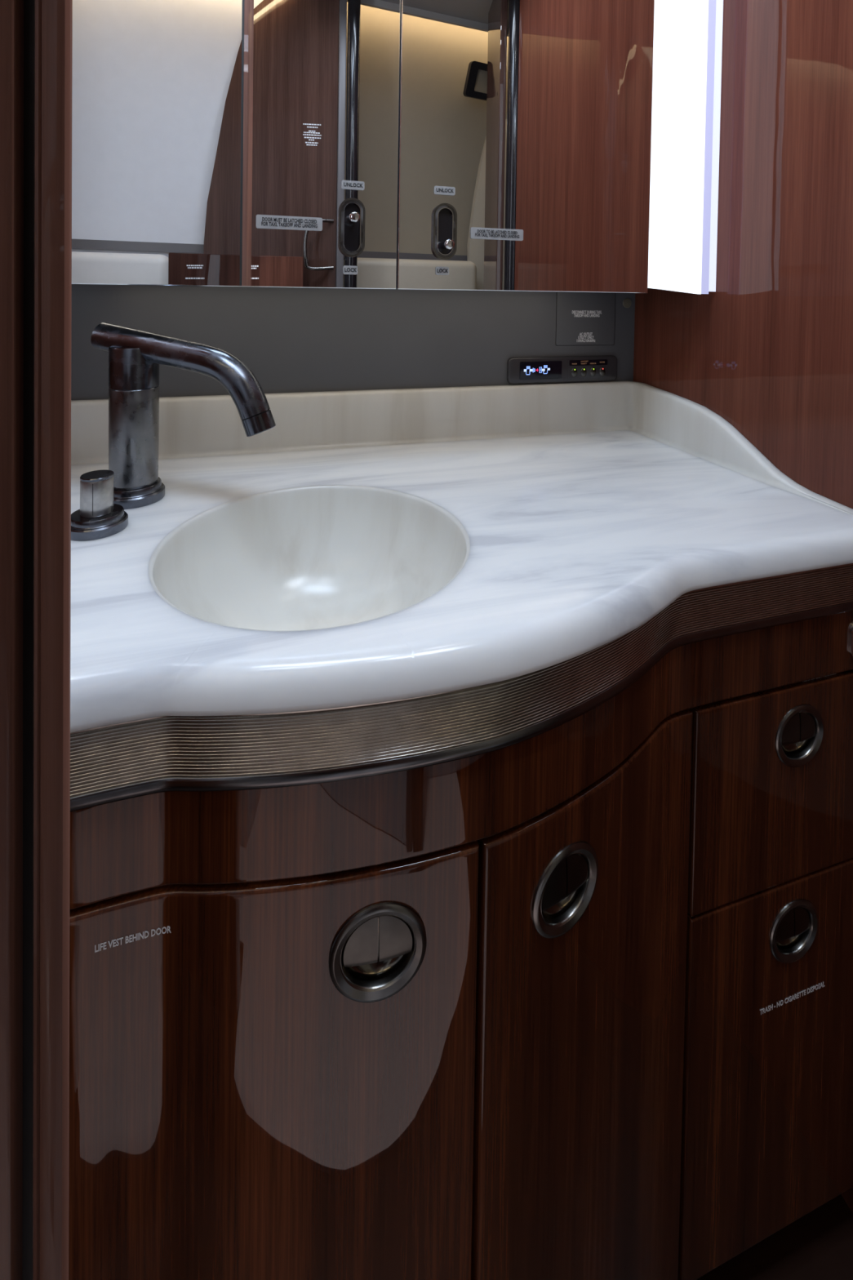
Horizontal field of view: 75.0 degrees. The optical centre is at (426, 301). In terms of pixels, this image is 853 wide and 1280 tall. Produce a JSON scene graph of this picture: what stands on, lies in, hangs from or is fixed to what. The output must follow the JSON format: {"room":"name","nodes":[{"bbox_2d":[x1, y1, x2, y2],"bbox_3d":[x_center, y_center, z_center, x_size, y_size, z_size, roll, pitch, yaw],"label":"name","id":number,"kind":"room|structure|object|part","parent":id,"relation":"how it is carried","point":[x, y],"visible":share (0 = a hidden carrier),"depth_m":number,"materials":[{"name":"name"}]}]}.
{"room":"aircraft cabin","nodes":[
{"label":"aircraft cabin","id":0,"kind":"room"},
{"bbox_2d":[0,0,23,1279],"bbox_3d":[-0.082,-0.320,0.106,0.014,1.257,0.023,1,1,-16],"label":"door","id":1,"kind":"structure","parent":0,"point":[11,11],"depth_m":0.11,"materials":[{"name":"brown wood"}]},
{"bbox_2d":[22,0,72,1279],"bbox_3d":[-0.077,-0.321,0.111,0.013,1.259,0.037,0,1,-40],"label":"door frame","id":2,"kind":"structure","parent":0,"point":[53,19],"depth_m":0.11,"materials":[{"name":"brown wood"}]},
{"bbox_2d":[71,284,635,399],"bbox_3d":[-0.393,0.058,0.877,1.730,2.060,0.030,1,1,-16],"label":"wall","id":3,"kind":"structure","parent":0,"point":[291,340],"depth_m":0.93,"materials":[{"name":"grey laminate"}]},
{"bbox_2d":[165,285,200,286],"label":"lamp","id":4,"kind":"object","parent":3,"relation":"attached to","point":[166,286],"depth_m":0.76,"materials":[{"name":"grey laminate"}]},
{"bbox_2d":[217,286,252,287],"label":"lamp","id":5,"kind":"object","parent":3,"relation":"attached to","point":[218,286],"depth_m":0.78,"materials":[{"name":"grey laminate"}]},
{"bbox_2d":[322,288,355,288],"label":"lamp","id":6,"kind":"object","parent":3,"relation":"attached to","point":[336,288],"depth_m":0.82,"materials":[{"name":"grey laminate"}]},
{"bbox_2d":[71,0,654,293],"bbox_3d":[-0.090,-0.477,0.813,0.865,0.918,0.234,1,1,-16],"label":"mirror","id":7,"kind":"object","parent":3,"relation":"attached to","point":[408,144],"visible":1,"depth_m":0.73,"materials":[{"name":"mirror glass"},{"name":"silver"}]},
{"bbox_3d":[-0.258,-0.478,0.674,0.465,0.916,0.001,1,1,-16],"label":"mirror pane","id":8,"kind":"part","parent":7,"relation":"part of","materials":[{"name":"silver metal"}]},
{"bbox_3d":[-0.259,-0.477,0.680,0.467,0.918,0.011,1,1,-16],"label":"mirror door","id":9,"kind":"part","parent":7,"relation":"part of","materials":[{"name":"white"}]},
{"bbox_3d":[-0.094,-0.107,0.714,0.014,0.014,0.029,1,1,-16],"label":"latch knob","id":10,"kind":"part","parent":7,"relation":"part of","materials":[{"name":"silver metal"}]},
{"bbox_3d":[0.028,-0.076,0.750,0.014,0.014,0.029,1,1,-16],"label":"latch knob","id":11,"kind":"part","parent":7,"relation":"part of","materials":[{"name":"silver metal"}]},
{"bbox_3d":[0.157,-0.473,0.799,0.396,0.918,0.011,1,1,-16],"label":"mirror door","id":12,"kind":"part","parent":7,"relation":"part of","materials":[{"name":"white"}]},
{"bbox_3d":[0.159,-0.473,0.794,0.394,0.916,0.001,1,1,-16],"label":"mirror pane","id":13,"kind":"part","parent":7,"relation":"part of","materials":[{"name":"silver metal"}]},
{"bbox_2d":[531,291,559,292],"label":"lamp","id":14,"kind":"object","parent":7,"relation":"attached to","point":[531,291],"depth_m":0.92,"materials":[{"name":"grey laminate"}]},
{"bbox_2d":[374,288,406,289],"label":"lamp","id":15,"kind":"object","parent":3,"relation":"attached to","point":[375,289],"depth_m":0.84,"materials":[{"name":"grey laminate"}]},
{"bbox_2d":[426,289,457,290],"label":"lamp","id":16,"kind":"object","parent":3,"relation":"attached to","point":[427,290],"depth_m":0.87,"materials":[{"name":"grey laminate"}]},
{"bbox_2d":[479,290,509,291],"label":"lamp","id":17,"kind":"object","parent":3,"relation":"attached to","point":[479,291],"depth_m":0.89,"materials":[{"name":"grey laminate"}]},
{"bbox_2d":[506,355,617,384],"bbox_3d":[0.259,0.129,1.045,0.230,0.049,0.011,1,1,-16],"label":"switch panel","id":18,"kind":"object","parent":3,"relation":"attached to","point":[521,370],"visible":1,"depth_m":1.04,"materials":[{"name":"grey plastic"}]},
{"bbox_3d":[0.307,0.129,1.056,0.087,0.037,0.001,1,1,-16],"label":"button plate","id":19,"kind":"part","parent":18,"relation":"part of","materials":[{"name":"grey plastic"}]},
{"bbox_2d":[555,292,615,346],"bbox_3d":[0.305,0.030,1.060,0.128,0.110,0.002,1,1,-16],"label":"outlet cover","id":20,"kind":"object","parent":3,"relation":"attached to","point":[582,318],"visible":0.97,"depth_m":1.06,"materials":[{"name":"grey plastic"}]},
{"bbox_2d":[622,297,631,307],"bbox_3d":[0.392,0.004,1.084,0.019,0.019,0.002,1,1,-16],"label":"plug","id":21,"kind":"object","parent":3,"relation":"attached to","point":[627,303],"visible":1,"depth_m":1.08,"materials":[{"name":"grey plastic"}]},
{"bbox_2d":[633,0,852,1212],"bbox_3d":[0.556,0.078,0.632,0.030,2.060,0.965,1,1,-16],"label":"wall","id":22,"kind":"structure","parent":0,"point":[769,351],"depth_m":0.78,"materials":[{"name":"brown wood"}]},
{"bbox_2d":[647,0,723,294],"bbox_3d":[0.403,-0.471,0.895,0.126,0.918,0.080,1,1,-16],"label":"light","id":23,"kind":"object","parent":22,"relation":"attached to","point":[687,46],"visible":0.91,"depth_m":0.86,"materials":[{"name":"white plastic"}]},
{"bbox_2d":[696,1194,852,1279],"bbox_3d":[0.810,1.140,-0.016,3.630,0.030,2.470,1,1,-16],"label":"floor","id":24,"kind":"structure","parent":0,"point":[818,1245],"depth_m":0.65,"materials":[{"name":"brown wood"}]},
{"bbox_2d":[68,610,852,1279],"bbox_3d":[-0.062,0.716,0.686,1.110,0.764,0.547,1,1,-16],"label":"vanity cabinet","id":25,"kind":"object","parent":24,"relation":"on","point":[572,1000],"visible":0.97,"depth_m":0.44,"materials":[{"name":"brown wood"}]},
{"bbox_3d":[-0.193,0.725,0.398,0.463,0.614,0.035,1,1,-13],"label":"door","id":26,"kind":"part","parent":25,"relation":"part of","materials":[{"name":"brown wood"}]},
{"bbox_2d":[342,915,413,980],"bbox_3d":[-0.037,0.479,0.419,0.053,0.053,0.012,1,1,-12],"label":"handle","id":27,"kind":"object","parent":25,"relation":"on","point":[375,947],"depth_m":0.41,"materials":[{"name":"silver metal"}]},
{"bbox_2d":[70,381,852,812],"bbox_3d":[-0.052,0.274,0.671,1.112,0.233,0.562,1,1,-16],"label":"countertop","id":28,"kind":"structure","parent":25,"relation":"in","point":[360,584],"depth_m":0.59,"materials":[{"name":"white stone"}]},
{"bbox_3d":[-0.353,0.208,0.596,0.031,0.038,0.031,1,1,-16],"label":"knob","id":29,"kind":"part","parent":28,"relation":"part of","materials":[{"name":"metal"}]},
{"bbox_3d":[-0.353,0.215,0.596,0.059,0.059,0.059,1,1,-16],"label":"valve knob","id":30,"kind":"part","parent":28,"relation":"part of","materials":[{"name":"silver metal"}]},
{"bbox_2d":[90,322,275,509],"bbox_3d":[-0.294,0.137,0.660,0.235,0.216,0.070,1,1,18],"label":"tap","id":31,"kind":"object","parent":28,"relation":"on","point":[135,356],"visible":0.98,"depth_m":0.66,"materials":[{"name":"black"}]},
{"bbox_3d":[-0.294,0.083,0.667,0.229,0.108,0.034,1,1,12],"label":"spout","id":32,"kind":"part","parent":31,"relation":"part of","materials":[{"name":"silver metal"}]},
{"bbox_2d":[148,484,470,631],"bbox_3d":[-0.115,0.318,0.584,0.318,0.139,0.318,1,1,-16],"label":"basin","id":33,"kind":"object","parent":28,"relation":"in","point":[280,557],"depth_m":0.67,"materials":[{"name":"white ceramic"}]},
{"bbox_2d":[541,853,583,919],"bbox_3d":[0.112,0.490,0.473,0.053,0.053,0.012,0,1,-29],"label":"handle","id":34,"kind":"object","parent":25,"relation":"on","point":[562,873],"depth_m":0.46,"materials":[{"name":"silver metal"}]},
{"bbox_3d":[0.153,0.728,0.511,0.272,0.614,0.029,0,1,-33],"label":"door","id":35,"kind":"part","parent":25,"relation":"part of","materials":[{"name":"brown wood"}]},
{"bbox_3d":[0.395,0.839,0.623,0.264,0.395,0.018,1,1,-16],"label":"drawer","id":36,"kind":"part","parent":25,"relation":"part of","materials":[{"name":"brown wood"}]},
{"bbox_3d":[0.399,0.530,0.617,0.264,0.215,0.018,1,1,-16],"label":"drawer","id":37,"kind":"part","parent":25,"relation":"part of","materials":[{"name":"brown wood"}]},
{"bbox_2d":[776,906,806,949],"bbox_3d":[0.403,0.695,0.623,0.050,0.050,0.012,1,1,-16],"label":"handle","id":38,"kind":"object","parent":25,"relation":"on","point":[791,922],"depth_m":0.61,"materials":[{"name":"silver metal"}]},
{"bbox_2d":[782,711,811,755],"bbox_3d":[0.407,0.476,0.619,0.050,0.050,0.012,1,1,-16],"label":"handle","id":39,"kind":"object","parent":25,"relation":"on","point":[796,726],"depth_m":0.61,"materials":[{"name":"silver metal"}]}
]}

